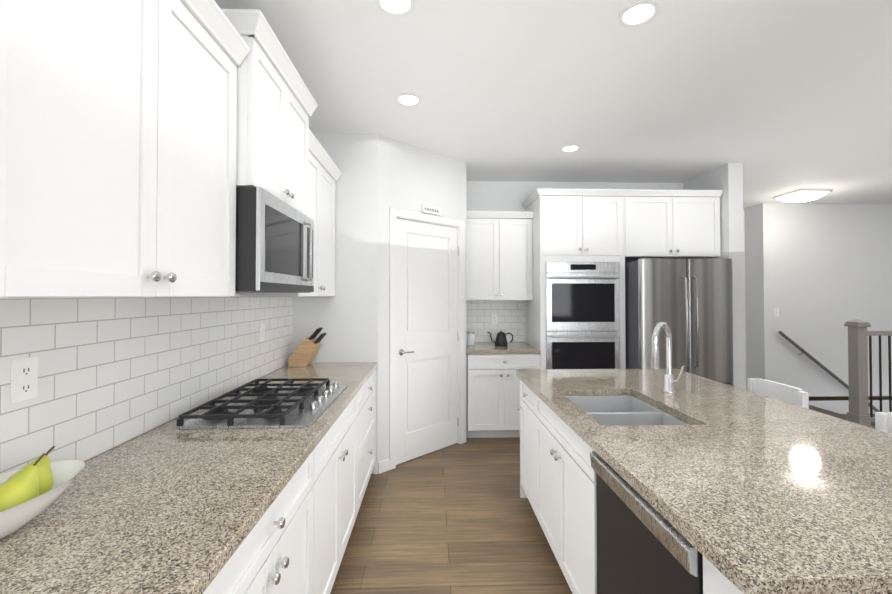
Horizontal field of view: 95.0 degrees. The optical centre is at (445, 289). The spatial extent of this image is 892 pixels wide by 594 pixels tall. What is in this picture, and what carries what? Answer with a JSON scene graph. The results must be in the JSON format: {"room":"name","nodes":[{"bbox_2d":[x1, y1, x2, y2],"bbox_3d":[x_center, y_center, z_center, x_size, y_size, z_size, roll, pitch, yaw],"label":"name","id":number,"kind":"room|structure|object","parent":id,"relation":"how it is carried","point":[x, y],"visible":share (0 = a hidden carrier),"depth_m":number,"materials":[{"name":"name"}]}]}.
{"room":"kitchen","nodes":[
{"label":"kitchen","id":0,"kind":"room"},
{"bbox_2d":[293,133,378,473],"bbox_3d":[-0.972,0.109,3.421,0.820,2.800,0.120,0,-1,-2],"label":"wall","id":1,"kind":"structure","parent":0,"point":[345,317],"depth_m":3.37,"materials":[{"name":"white paint"}]},
{"bbox_2d":[378,135,466,461],"bbox_3d":[-0.219,0.114,3.790,1.069,2.800,0.120,1,-1,-44],"label":"wall","id":2,"kind":"structure","parent":0,"point":[411,178],"depth_m":3.56,"materials":[{"name":"white paint"}]},
{"bbox_2d":[374,432,465,473],"bbox_3d":[-0.194,1.466,3.714,0.820,0.095,0.722,0,-1,-2],"label":"baseboard","id":3,"kind":"structure","parent":2,"relation":"attached to","point":[381,466],"depth_m":3.37,"materials":[{"name":"white wood"}]},
{"bbox_2d":[389,208,464,469],"bbox_3d":[-0.188,0.412,3.805,0.918,2.204,0.136,1,-1,-44],"label":"door frame","id":4,"kind":"structure","parent":2,"relation":"attached to","point":[394,213],"depth_m":3.52,"materials":[{"name":"white wood"}]},
{"bbox_2d":[396,218,458,464],"bbox_3d":[-0.169,0.444,3.790,0.602,2.120,0.544,0,-1,-2],"label":"pantry door","id":5,"kind":"structure","parent":2,"relation":"in","point":[427,340],"depth_m":3.76,"materials":[{"name":"white wood"}]},
{"bbox_2d":[422,205,439,214],"bbox_3d":[-0.134,-0.734,3.766,0.220,0.065,0.014,1,-1,-44],"label":"sign","id":6,"kind":"object","parent":2,"relation":"attached to","point":[431,210],"visible":0.96,"depth_m":3.75,"materials":[{"name":"white"}]},
{"bbox_2d":[214,0,891,207],"bbox_3d":[3.033,-1.363,1.831,13.000,0.100,9.600,0,-1,-2],"label":"ceiling","id":7,"kind":"structure","parent":0,"point":[776,97],"depth_m":2.61,"materials":[{"name":"white paint"}]},
{"bbox_2d":[375,0,415,16],"bbox_3d":[-0.230,-1.309,1.864,0.186,0.006,0.186,0,-1,-2],"label":"recessed light","id":8,"kind":"object","parent":7,"relation":"in","point":[397,8],"visible":1,"depth_m":1.89,"materials":[{"name":"white plastic"}]},
{"bbox_2d":[395,93,421,106],"bbox_3d":[-0.256,-1.296,2.793,0.186,0.006,0.186,0,-1,-2],"label":"recessed light","id":9,"kind":"object","parent":7,"relation":"in","point":[408,99],"visible":1,"depth_m":2.79,"materials":[{"name":"white plastic"}]},
{"bbox_2d":[560,145,580,152],"bbox_3d":[1.130,-1.283,3.719,0.186,0.006,0.186,0,-1,-2],"label":"recessed light","id":10,"kind":"object","parent":7,"relation":"in","point":[569,148],"visible":1,"depth_m":3.72,"materials":[{"name":"white plastic"}]},
{"bbox_2d":[617,0,660,27],"bbox_3d":[0.914,-1.308,1.941,0.186,0.006,0.186,0,-1,-2],"label":"recessed light","id":11,"kind":"object","parent":7,"relation":"in","point":[639,13],"visible":1,"depth_m":1.94,"materials":[{"name":"white"}]},
{"bbox_2d":[773,189,832,202],"bbox_3d":[4.639,-1.214,5.333,0.420,0.099,0.420,0,-1,-2],"label":"light","id":12,"kind":"object","parent":7,"relation":"attached to","point":[800,195],"visible":1,"depth_m":5.21,"materials":[{"name":"white glass"}]},
{"bbox_2d":[466,181,682,342],"bbox_3d":[1.578,0.129,4.864,2.790,2.800,0.120,0,-1,-2],"label":"wall","id":13,"kind":"structure","parent":0,"point":[497,196],"depth_m":4.80,"materials":[{"name":"white paint"}]},
{"bbox_2d":[466,300,525,341],"bbox_3d":[0.561,0.354,4.764,0.749,0.513,0.008,0,-1,-2],"label":"backsplash","id":14,"kind":"structure","parent":13,"relation":"attached to","point":[511,316],"depth_m":4.76,"materials":[{"name":"tile"}]},
{"bbox_2d":[492,314,497,323],"bbox_3d":[0.566,0.338,4.756,0.070,0.115,0.008,0,-1,-2],"label":"electrical outlet","id":15,"kind":"object","parent":14,"relation":"attached to","point":[494,318],"visible":1,"depth_m":4.75,"materials":[{"name":"white plastic"}]},
{"bbox_2d":[466,211,533,299],"bbox_3d":[0.572,-0.365,4.577,0.736,0.960,0.398,0,-1,-2],"label":"upper cabinet","id":16,"kind":"object","parent":13,"relation":"attached to","point":[499,255],"visible":0.96,"depth_m":4.43,"materials":[{"name":"white wood"}]},
{"bbox_2d":[526,188,625,263],"bbox_3d":[1.383,-0.681,4.488,0.835,0.670,0.637,0,-1,-2],"label":"upper cabinet","id":17,"kind":"object","parent":13,"relation":"attached to","point":[578,225],"depth_m":4.17,"materials":[{"name":"white wood"}]},
{"bbox_2d":[546,262,619,368],"bbox_3d":[1.385,0.398,4.411,0.755,1.350,0.646,0,-1,-2],"label":"double oven","id":18,"kind":"object","parent":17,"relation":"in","point":[582,315],"visible":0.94,"depth_m":4.14,"materials":[{"name":"grey metal"}]},
{"bbox_2d":[625,196,719,261],"bbox_3d":[2.321,-0.646,4.503,0.998,0.620,0.669,0,-1,-2],"label":"upper cabinet","id":19,"kind":"object","parent":13,"relation":"attached to","point":[672,227],"visible":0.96,"depth_m":4.21,"materials":[{"name":"white wood"}]},
{"bbox_2d":[330,425,874,593],"bbox_3d":[3.060,1.505,0.966,13.000,0.060,7.950,0,-1,-2],"label":"floor","id":20,"kind":"structure","parent":0,"point":[456,518],"depth_m":2.52,"materials":[{"name":"brown wood"}]},
{"bbox_2d":[203,568,222,593],"bbox_3d":[-0.820,1.030,0.397,0.683,0.874,0.888,0,-1,-2],"label":"base cabinet","id":21,"kind":"object","parent":20,"relation":"on","point":[216,586],"depth_m":0.88,"materials":[{"name":"white wood"}]},
{"bbox_2d":[223,438,322,593],"bbox_3d":[-0.845,1.041,1.180,0.683,0.874,0.928,0,-1,-2],"label":"base cabinet","id":22,"kind":"object","parent":20,"relation":"on","point":[295,541],"depth_m":1.34,"materials":[{"name":"white wood"}]},
{"bbox_2d":[323,392,358,593],"bbox_3d":[-0.873,1.052,2.014,0.683,0.874,0.987,0,-1,-2],"label":"base cabinet","id":23,"kind":"object","parent":20,"relation":"on","point":[341,442],"depth_m":2.04,"materials":[{"name":"white wood"}]},
{"bbox_2d":[0,362,377,593],"bbox_3d":[-0.842,0.585,1.316,0.698,0.040,4.078,0,-1,-2],"label":"countertop","id":24,"kind":"structure","parent":23,"relation":"on","point":[167,508],"depth_m":1.05,"materials":[{"name":"stone"}]},
{"bbox_2d":[0,446,84,538],"bbox_3d":[-1.026,0.480,0.942,0.220,0.157,0.372,0,-1,-2],"label":"fruit bowl","id":25,"kind":"object","parent":24,"relation":"on","point":[33,489],"visible":1,"depth_m":0.96,"materials":[{"name":"white ceramic"}]},
{"bbox_2d":[175,378,346,428],"bbox_3d":[-0.847,0.547,2.058,0.540,0.052,0.760,0,-1,-2],"label":"cooktop","id":26,"kind":"object","parent":24,"relation":"in","point":[289,403],"visible":1,"depth_m":1.90,"materials":[{"name":"silver metal"}]},
{"bbox_2d":[288,327,326,366],"bbox_3d":[-1.078,0.442,3.202,0.253,0.294,0.160,0,-1,-2],"label":"knife block","id":27,"kind":"object","parent":24,"relation":"on","point":[305,352],"visible":1,"depth_m":3.12,"materials":[{"name":"brown wood"}]},
{"bbox_2d":[359,370,375,507],"bbox_3d":[-0.901,1.065,2.895,0.683,0.874,0.900,0,-1,-2],"label":"base cabinet","id":28,"kind":"object","parent":20,"relation":"on","point":[367,394],"depth_m":2.92,"materials":[{"name":"white wood"}]},
{"bbox_2d":[466,353,539,437],"bbox_3d":[0.576,1.086,4.422,0.736,0.874,0.669,0,-1,-2],"label":"base cabinet","id":29,"kind":"object","parent":20,"relation":"on","point":[493,391],"visible":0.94,"depth_m":4.12,"materials":[{"name":"white wood"}]},
{"bbox_2d":[466,342,540,353],"bbox_3d":[0.571,0.628,4.436,0.746,0.040,0.653,0,-1,-2],"label":"countertop","id":30,"kind":"structure","parent":29,"relation":"on","point":[510,348],"depth_m":4.14,"materials":[{"name":"stone"}]},
{"bbox_2d":[467,331,474,344],"bbox_3d":[0.273,0.535,4.516,0.092,0.147,0.092,0,-1,-2],"label":"canister","id":31,"kind":"object","parent":30,"relation":"on","point":[470,337],"visible":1,"depth_m":4.48,"materials":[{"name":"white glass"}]},
{"bbox_2d":[487,331,512,345],"bbox_3d":[0.594,0.528,4.476,0.285,0.160,0.144,0,-1,-2],"label":"kettle","id":32,"kind":"object","parent":30,"relation":"on","point":[501,339],"visible":1,"depth_m":4.44,"materials":[{"name":"black metal"}]},
{"bbox_2d":[517,380,528,499],"bbox_3d":[0.984,1.063,2.731,0.875,0.874,0.520,0,-1,-2],"label":"base cabinet","id":33,"kind":"object","parent":20,"relation":"on","point":[524,390],"depth_m":2.87,"materials":[{"name":"white wood"}]},
{"bbox_2d":[529,389,661,593],"bbox_3d":[1.005,1.054,2.093,0.875,0.874,0.994,0,-1,-2],"label":"base cabinet","id":34,"kind":"object","parent":20,"relation":"on","point":[557,481],"depth_m":2.05,"materials":[{"name":"white wood"}]},
{"bbox_2d":[516,369,891,593],"bbox_3d":[1.148,0.593,1.922,1.200,0.040,2.240,0,-1,-2],"label":"countertop","id":35,"kind":"structure","parent":34,"relation":"on","point":[745,491],"depth_m":1.25,"materials":[{"name":"stone"}]},
{"bbox_2d":[565,395,688,425],"bbox_3d":[0.874,0.728,2.056,0.490,0.223,0.710,0,-1,-2],"label":"sink","id":36,"kind":"object","parent":35,"relation":"in","point":[616,410],"visible":0.12,"depth_m":2.16,"materials":[{"name":"silver metal"}]},
{"bbox_2d":[651,322,683,392],"bbox_3d":[1.218,0.377,2.282,0.208,0.400,0.156,0,-1,-2],"label":"faucet","id":37,"kind":"object","parent":35,"relation":"on","point":[669,381],"visible":1,"depth_m":2.30,"materials":[{"name":"silver metal"}]},
{"bbox_2d":[585,442,743,593],"bbox_3d":[1.032,1.042,1.256,0.875,0.874,0.840,0,-1,-2],"label":"base cabinet","id":38,"kind":"object","parent":20,"relation":"on","point":[714,582],"depth_m":1.62,"materials":[{"name":"white wood"}]},
{"bbox_2d":[590,451,702,593],"bbox_3d":[0.879,1.039,1.279,0.630,0.856,0.611,0,-1,-2],"label":"dishwasher","id":39,"kind":"object","parent":38,"relation":"in","point":[644,546],"visible":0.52,"depth_m":1.27,"materials":[{"name":"black metal"}]},
{"bbox_2d":[625,258,733,385],"bbox_3d":[2.301,0.608,4.303,0.900,1.803,0.956,0,-1,-2],"label":"refrigerator","id":40,"kind":"object","parent":20,"relation":"on","point":[689,302],"visible":0.46,"depth_m":3.91,"materials":[{"name":"grey metal"}]},
{"bbox_2d":[748,378,808,408],"bbox_3d":[1.688,1.011,2.304,0.424,0.965,0.390,0,-1,-2],"label":"stool","id":41,"kind":"object","parent":20,"relation":"on","point":[786,393],"visible":0.1,"depth_m":2.30,"materials":[{"name":"white"}]},
{"bbox_2d":[809,406,874,424],"bbox_3d":[6.195,1.529,5.295,6.450,0.012,1.298,0,-1,-2],"label":"carpet floor","id":42,"kind":"structure","parent":20,"relation":"on","point":[842,416],"depth_m":4.98,"materials":[{"name":"grey"}]},
{"bbox_2d":[844,319,870,427],"bbox_3d":[4.540,0.924,4.505,0.150,1.200,0.150,0,-1,-2],"label":"newel post","id":43,"kind":"object","parent":20,"relation":"on","point":[858,413],"visible":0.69,"depth_m":4.46,"materials":[{"name":"grey wood"}]},
{"bbox_2d":[867,331,891,421],"bbox_3d":[6.932,0.950,4.582,4.625,0.990,0.060,0,-1,-2],"label":"guard","id":44,"kind":"object","parent":43,"relation":"attached to","point":[870,334],"visible":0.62,"depth_m":4.51,"materials":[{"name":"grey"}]},
{"bbox_2d":[875,412,891,433],"bbox_3d":[1.711,1.001,1.585,0.424,0.965,0.390,0,-1,-2],"label":"stool","id":45,"kind":"object","parent":20,"relation":"on","point":[883,421],"visible":0.15,"depth_m":1.75,"materials":[{"name":"white"}]},
{"bbox_2d":[683,163,744,389],"bbox_3d":[2.911,0.124,4.478,0.150,2.800,0.740,0,-1,-2],"label":"wall","id":46,"kind":"structure","parent":0,"point":[727,178],"depth_m":4.12,"materials":[{"name":"white paint"}]},
{"bbox_2d":[743,208,745,384],"bbox_3d":[3.857,0.149,6.299,1.860,2.800,0.120,0,-1,-2],"label":"wall","id":47,"kind":"structure","parent":0,"point":[744,290],"depth_m":6.26,"materials":[{"name":"white paint"}]},
{"bbox_2d":[745,203,891,413],"bbox_3d":[6.993,1.447,6.148,4.800,5.400,0.350,0,-1,-2],"label":"wall","id":48,"kind":"structure","parent":0,"point":[818,275],"depth_m":5.95,"materials":[{"name":"white paint"}]},
{"bbox_2d":[774,308,778,315],"bbox_3d":[4.780,0.324,5.912,0.070,0.115,0.008,0,-1,-2],"label":"light switch","id":49,"kind":"object","parent":48,"relation":"attached to","point":[776,311],"visible":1,"depth_m":5.91,"materials":[{"name":"white plastic"}]},
{"bbox_2d":[778,331,879,411],"bbox_3d":[6.140,1.685,5.904,2.746,2.195,0.077,0,-1,-2],"label":"handrail","id":50,"kind":"object","parent":48,"relation":"attached to","point":[812,358],"depth_m":5.86,"materials":[{"name":"grey metal"}]},
{"bbox_2d":[809,405,838,413],"bbox_3d":[6.574,2.964,5.488,3.619,2.849,0.896,0,-1,-2],"label":"stair steps","id":51,"kind":"structure","parent":0,"point":[823,409],"depth_m":5.25,"materials":[{"name":"grey"}]},
{"bbox_2d":[809,396,888,400],"bbox_3d":[2.889,1.578,6.213,13.000,0.060,0.750,0,-1,-2],"label":"floor","id":52,"kind":"structure","parent":0,"point":[841,398],"depth_m":5.93,"materials":[{"name":"brown wood"}]},
{"bbox_3d":[-1.214,0.063,0.111,0.120,2.800,6.480,0,-1,-2],"label":"wall","id":53,"kind":"structure","parent":0,"visible":0},
{"bbox_2d":[0,0,249,298],"bbox_3d":[-0.988,-0.487,1.185,0.398,1.020,0.956,0,-1,-2],"label":"upper cabinet","id":54,"kind":"object","parent":53,"relation":"attached to","point":[118,127],"visible":1,"depth_m":1.05,"materials":[{"name":"white wood"}]},
{"bbox_2d":[0,293,292,473],"bbox_3d":[-1.199,0.288,1.609,0.008,0.558,3.479,0,-1,-2],"label":"backsplash","id":55,"kind":"structure","parent":53,"relation":"attached to","point":[113,372],"depth_m":1.49,"materials":[{"name":"tile"}]},
{"bbox_2d":[10,357,37,402],"bbox_3d":[-1.175,0.249,1.141,0.008,0.115,0.070,0,-1,-2],"label":"electrical outlet","id":56,"kind":"object","parent":55,"relation":"attached to","point":[24,378],"visible":1,"depth_m":1.14,"materials":[{"name":"white plastic"}]},
{"bbox_2d":[259,323,264,341],"bbox_3d":[-1.226,0.284,2.729,0.008,0.115,0.070,0,-1,-2],"label":"electrical outlet","id":57,"kind":"object","parent":55,"relation":"attached to","point":[262,333],"visible":1,"depth_m":2.72,"materials":[{"name":"white plastic"}]},
{"bbox_2d":[221,9,316,216],"bbox_3d":[-0.985,-0.769,2.029,0.458,0.693,0.814,0,-1,-2],"label":"upper cabinet","id":58,"kind":"object","parent":53,"relation":"attached to","point":[276,105],"visible":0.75,"depth_m":1.86,"materials":[{"name":"white wood"}]},
{"bbox_2d":[235,187,313,292],"bbox_3d":[-0.975,-0.203,2.047,0.480,0.430,0.754,0,-1,-2],"label":"over-the-range microwave","id":59,"kind":"object","parent":58,"relation":"attached to","point":[274,244],"visible":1,"depth_m":1.79,"materials":[{"name":"silver metal"}]},
{"bbox_2d":[240,129,341,296],"bbox_3d":[-1.043,-0.463,2.895,0.398,1.020,0.922,0,-1,-2],"label":"upper cabinet","id":60,"kind":"object","parent":53,"relation":"attached to","point":[325,172],"visible":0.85,"depth_m":2.94,"materials":[{"name":"white wood"}]}
]}

